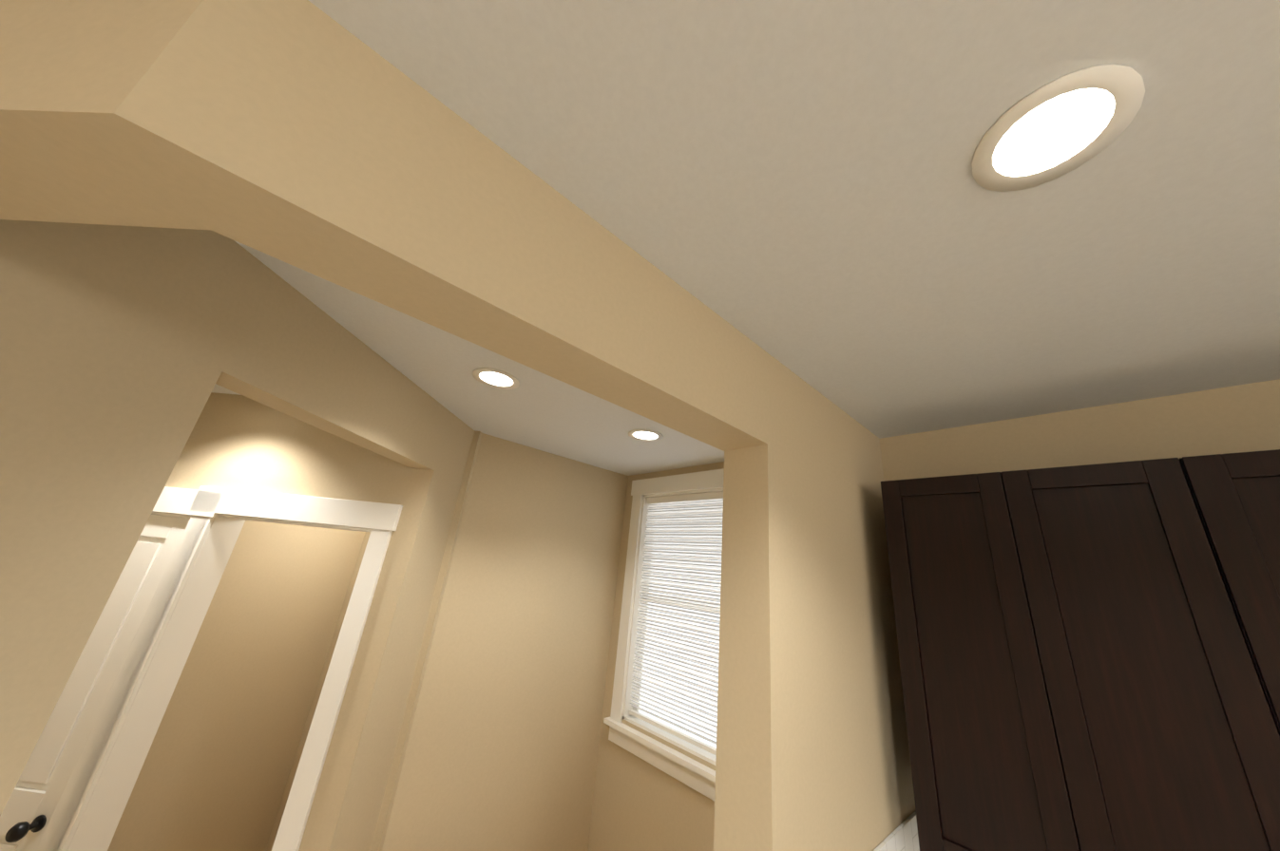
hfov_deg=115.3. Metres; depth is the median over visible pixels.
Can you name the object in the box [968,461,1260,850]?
upper cabinet
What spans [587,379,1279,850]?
wall
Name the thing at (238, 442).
wall
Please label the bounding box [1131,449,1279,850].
upper cabinet
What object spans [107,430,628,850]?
wall
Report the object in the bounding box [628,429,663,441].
recessed light
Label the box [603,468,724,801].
nook window
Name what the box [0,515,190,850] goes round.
hall door
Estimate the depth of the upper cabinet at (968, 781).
1.19 m
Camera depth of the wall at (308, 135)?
0.70 m
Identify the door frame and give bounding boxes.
[36,486,402,850]
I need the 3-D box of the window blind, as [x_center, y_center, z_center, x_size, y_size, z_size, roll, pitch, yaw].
[0.330,1.049,2.351,0.040,1.313,0.970,22,-25,-38]
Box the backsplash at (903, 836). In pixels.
[873,810,919,850]
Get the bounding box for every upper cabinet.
[880,474,1036,850]
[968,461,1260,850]
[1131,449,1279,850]
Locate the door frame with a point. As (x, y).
(90, 808)
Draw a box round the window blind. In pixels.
[628,491,723,756]
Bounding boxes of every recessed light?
[472,367,519,389]
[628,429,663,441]
[971,63,1145,191]
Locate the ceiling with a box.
[211,0,1279,476]
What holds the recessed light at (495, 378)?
in the ceiling
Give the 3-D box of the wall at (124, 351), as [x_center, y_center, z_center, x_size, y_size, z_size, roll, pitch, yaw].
[-1.188,0.956,0.933,1.540,2.740,1.370,22,-25,-38]
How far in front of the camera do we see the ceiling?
0.72 m
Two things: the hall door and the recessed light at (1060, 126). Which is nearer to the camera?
the recessed light at (1060, 126)
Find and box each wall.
[0,0,915,850]
[0,219,474,850]
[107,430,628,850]
[165,392,411,850]
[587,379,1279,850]

